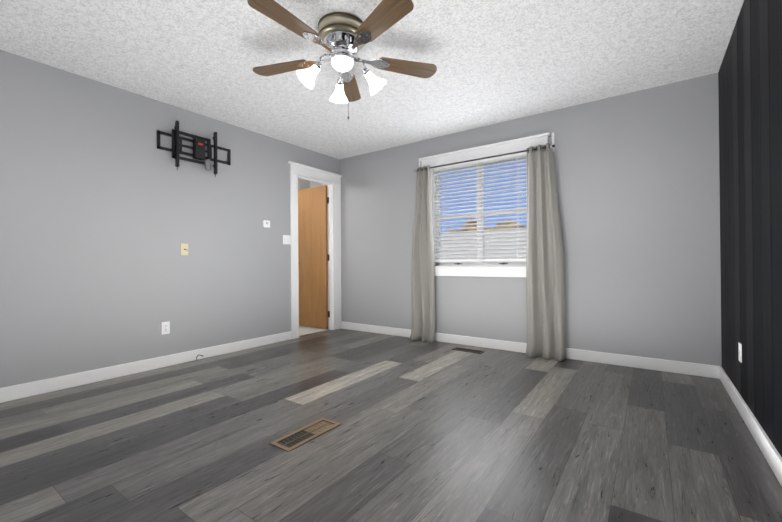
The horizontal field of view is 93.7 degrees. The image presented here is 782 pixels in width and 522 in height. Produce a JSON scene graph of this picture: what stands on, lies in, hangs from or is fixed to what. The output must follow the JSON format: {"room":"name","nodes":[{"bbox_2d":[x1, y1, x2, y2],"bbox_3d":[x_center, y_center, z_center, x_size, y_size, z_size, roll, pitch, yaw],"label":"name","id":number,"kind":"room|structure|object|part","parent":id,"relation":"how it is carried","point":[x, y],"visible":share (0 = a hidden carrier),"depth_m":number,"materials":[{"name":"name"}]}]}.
{"room":"empty bedroom","nodes":[
{"label":"empty bedroom","id":0,"kind":"room"},
{"bbox_2d":[0,50,339,387],"bbox_3d":[-2.049,-0.248,3.570,0.068,2.463,4.678,-1,0,35],"label":"wall","id":1,"kind":"structure","parent":0,"point":[107,208],"depth_m":3.15,"materials":[{"name":"grey paint"}]},
{"bbox_2d":[0,331,291,402],"bbox_3d":[-2.277,0.933,3.158,0.016,0.102,3.544,-1,0,35],"label":"baseboard","id":2,"kind":"structure","parent":1,"relation":"attached to","point":[19,391],"depth_m":3.14,"materials":[{"name":"white paint"}]},
{"bbox_2d":[161,321,169,334],"bbox_3d":[-2.101,0.624,3.418,0.010,0.114,0.070,-1,0,35],"label":"outlet","id":3,"kind":"object","parent":1,"relation":"attached to","point":[165,327],"visible":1,"depth_m":3.41,"materials":[{"name":"white plastic"}]},
{"bbox_2d":[181,243,187,254],"bbox_3d":[-1.999,-0.113,3.557,0.028,0.115,0.070,-1,0,35],"label":"outlet plate","id":4,"kind":"object","parent":1,"relation":"attached to","point":[184,248],"visible":1,"depth_m":3.56,"materials":[{"name":"plastic"}]},
{"bbox_2d":[157,121,230,176],"bbox_3d":[-1.915,-1.091,3.640,0.082,0.459,0.715,-1,0,35],"label":"mount","id":5,"kind":"object","parent":1,"relation":"attached to","point":[199,145],"visible":1,"depth_m":3.60,"materials":[{"name":"black metal"}]},
{"bbox_2d":[263,220,269,227],"bbox_3d":[-1.467,-0.436,4.314,0.024,0.084,0.090,-1,0,35],"label":"thermostat","id":6,"kind":"object","parent":1,"relation":"attached to","point":[266,223],"visible":0.96,"depth_m":4.30,"materials":[{"name":"white plastic"}]},
{"bbox_2d":[283,235,290,244],"bbox_3d":[-1.291,-0.264,4.560,0.023,0.115,0.115,-1,0,35],"label":"switch plate","id":7,"kind":"object","parent":1,"relation":"attached to","point":[286,239],"visible":1,"depth_m":4.57,"materials":[{"name":"white plastic"}]},
{"bbox_2d":[298,185,329,328],"bbox_3d":[-1.156,-0.054,5.404,0.688,2.052,0.179,-1,0,35],"label":"door","id":8,"kind":"structure","parent":1,"relation":"in","point":[313,255],"depth_m":5.37,"materials":[{"name":"brown wood"}]},
{"bbox_3d":[-0.900,-0.053,5.252,0.095,1.720,0.012,-1,0,35],"label":"door hinges","id":9,"kind":"part","parent":8,"relation":"part of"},
{"bbox_2d":[288,161,341,338],"bbox_3d":[-1.030,-0.132,4.981,0.133,2.227,0.935,-1,0,35],"label":"door frame","id":10,"kind":"structure","parent":1,"relation":"attached to","point":[309,173],"depth_m":5.21,"materials":[{"name":"white paint"}]},
{"bbox_2d":[298,178,309,189],"bbox_3d":[-2.297,-0.238,5.579,0.100,2.463,2.930,-1,0,35],"label":"wall","id":11,"kind":"structure","parent":0,"point":[304,184],"depth_m":6.54,"materials":[{"name":"paint"}]},
{"bbox_2d":[310,181,327,231],"bbox_3d":[-0.906,-0.246,6.326,1.262,2.463,0.100,-1,0,35],"label":"wall","id":12,"kind":"structure","parent":0,"point":[312,184],"depth_m":6.55,"materials":[{"name":"paint"}]},
{"bbox_2d":[0,0,743,159],"bbox_3d":[-0.722,-1.542,3.006,5.671,0.100,5.298,-1,0,35],"label":"ceiling","id":13,"kind":"structure","parent":0,"point":[496,61],"depth_m":2.67,"materials":[{"name":"white paint"}]},
{"bbox_2d":[247,0,436,119],"bbox_3d":[-0.343,-1.214,2.309,1.262,0.568,1.210,-1,0,35],"label":"fan","id":14,"kind":"object","parent":13,"relation":"hanging from","point":[342,38],"visible":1,"depth_m":2.27,"materials":[{"name":"brown wood"}]},
{"bbox_3d":[-0.741,-1.309,2.487,0.418,0.006,0.156,0,7,17],"label":"blade","id":15,"kind":"part","parent":14,"relation":"part of","materials":[{"name":"brown wood"}]},
{"bbox_3d":[-0.573,-1.312,1.986,0.156,0.006,0.418,8,5,35],"label":"blade","id":16,"kind":"part","parent":14,"relation":"part of","materials":[{"name":"brown wood"}]},
{"bbox_3d":[-0.313,-1.348,2.353,0.236,0.128,0.236,-1,0,35],"label":"motor","id":17,"kind":"part","parent":14,"relation":"part of","materials":[{"name":"silver metal"}]},
{"bbox_3d":[-0.318,-1.311,2.801,0.156,0.006,0.418,-7,0,-1],"label":"blade","id":18,"kind":"part","parent":14,"relation":"part of","materials":[{"name":"brown wood"}]},
{"label":"blade","id":19,"kind":"part","parent":14,"relation":"part of","materials":[{"name":"brown wood"}]},
{"bbox_3d":[0.113,-1.315,2.496,0.418,0.006,0.156,0,-7,-19],"label":"blade","id":20,"kind":"part","parent":14,"relation":"part of","materials":[{"name":"brown wood"}]},
{"bbox_2d":[0,325,781,521],"bbox_3d":[-0.702,1.001,2.995,5.671,0.060,5.298,-1,0,35],"label":"floor","id":21,"kind":"structure","parent":0,"point":[434,431],"depth_m":1.93,"materials":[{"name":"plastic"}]},
{"bbox_2d":[270,418,340,451],"bbox_3d":[-0.467,0.962,2.048,0.150,0.006,0.385,-1,0,35],"label":"floor vent","id":22,"kind":"object","parent":21,"relation":"in","point":[301,436],"visible":1,"depth_m":2.03,"materials":[{"name":"beige metal"}]},
{"bbox_2d":[452,347,484,353],"bbox_3d":[0.830,0.960,3.936,0.330,0.006,0.120,-1,0,35],"label":"floor vent","id":23,"kind":"object","parent":21,"relation":"in","point":[468,350],"visible":1,"depth_m":3.93,"materials":[{"name":"brown metal"}]},
{"bbox_2d":[340,73,721,365],"bbox_3d":[1.017,-0.269,4.182,4.221,2.463,0.130,-1,0,35],"label":"wall","id":24,"kind":"structure","parent":0,"point":[637,181],"depth_m":3.41,"materials":[{"name":"grey paint"}]},
{"bbox_2d":[419,133,549,276],"bbox_3d":[1.016,-0.550,4.154,1.512,1.450,0.176,-1,0,35],"label":"window","id":25,"kind":"structure","parent":24,"relation":"in","point":[479,264],"depth_m":4.17,"materials":[{"name":"white plastic"}]},
{"bbox_2d":[433,152,526,261],"bbox_3d":[0.992,-0.567,4.162,1.122,1.143,0.066,-1,0,35],"label":"window blinds","id":26,"kind":"object","parent":25,"relation":"attached to","point":[485,161],"visible":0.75,"depth_m":4.14,"materials":[{"name":"white plastic"}]},
{"bbox_2d":[409,132,565,360],"bbox_3d":[0.944,-0.160,4.033,1.766,2.239,0.198,-1,0,35],"label":"curtains","id":27,"kind":"object","parent":24,"relation":"attached to","point":[545,299],"visible":1,"depth_m":3.69,"materials":[{"name":"grey fabric"}]},
{"bbox_2d":[341,321,715,377],"bbox_3d":[0.938,0.912,4.150,4.110,0.102,0.016,-1,0,35],"label":"baseboard","id":28,"kind":"structure","parent":24,"relation":"attached to","point":[696,369],"depth_m":3.50,"materials":[{"name":"white paint"}]},
{"bbox_2d":[718,0,781,456],"bbox_3d":[1.393,-0.284,1.125,0.068,2.463,4.678,-1,0,35],"label":"wall","id":29,"kind":"structure","parent":0,"point":[750,117],"depth_m":1.97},
{"bbox_2d":[738,342,741,362],"bbox_3d":[2.191,0.574,2.302,0.010,0.114,0.070,-1,0,35],"label":"outlet","id":30,"kind":"object","parent":29,"relation":"attached to","point":[740,351],"visible":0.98,"depth_m":2.28,"materials":[{"name":"white plastic"}]},
{"bbox_2d":[716,366,781,485],"bbox_3d":[1.350,0.897,1.120,0.016,0.102,4.480,-1,0,35],"label":"baseboard","id":31,"kind":"structure","parent":29,"relation":"attached to","point":[771,454],"depth_m":1.94,"materials":[{"name":"white paint"}]},
{"label":"outside","id":32,"kind":"structure","parent":0,"visible":0},
{"bbox_2d":[440,159,526,261],"bbox_3d":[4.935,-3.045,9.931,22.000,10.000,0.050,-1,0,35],"label":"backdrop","id":33,"kind":"structure","parent":32,"point":[497,243],"depth_m":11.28,"materials":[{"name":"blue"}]}
]}

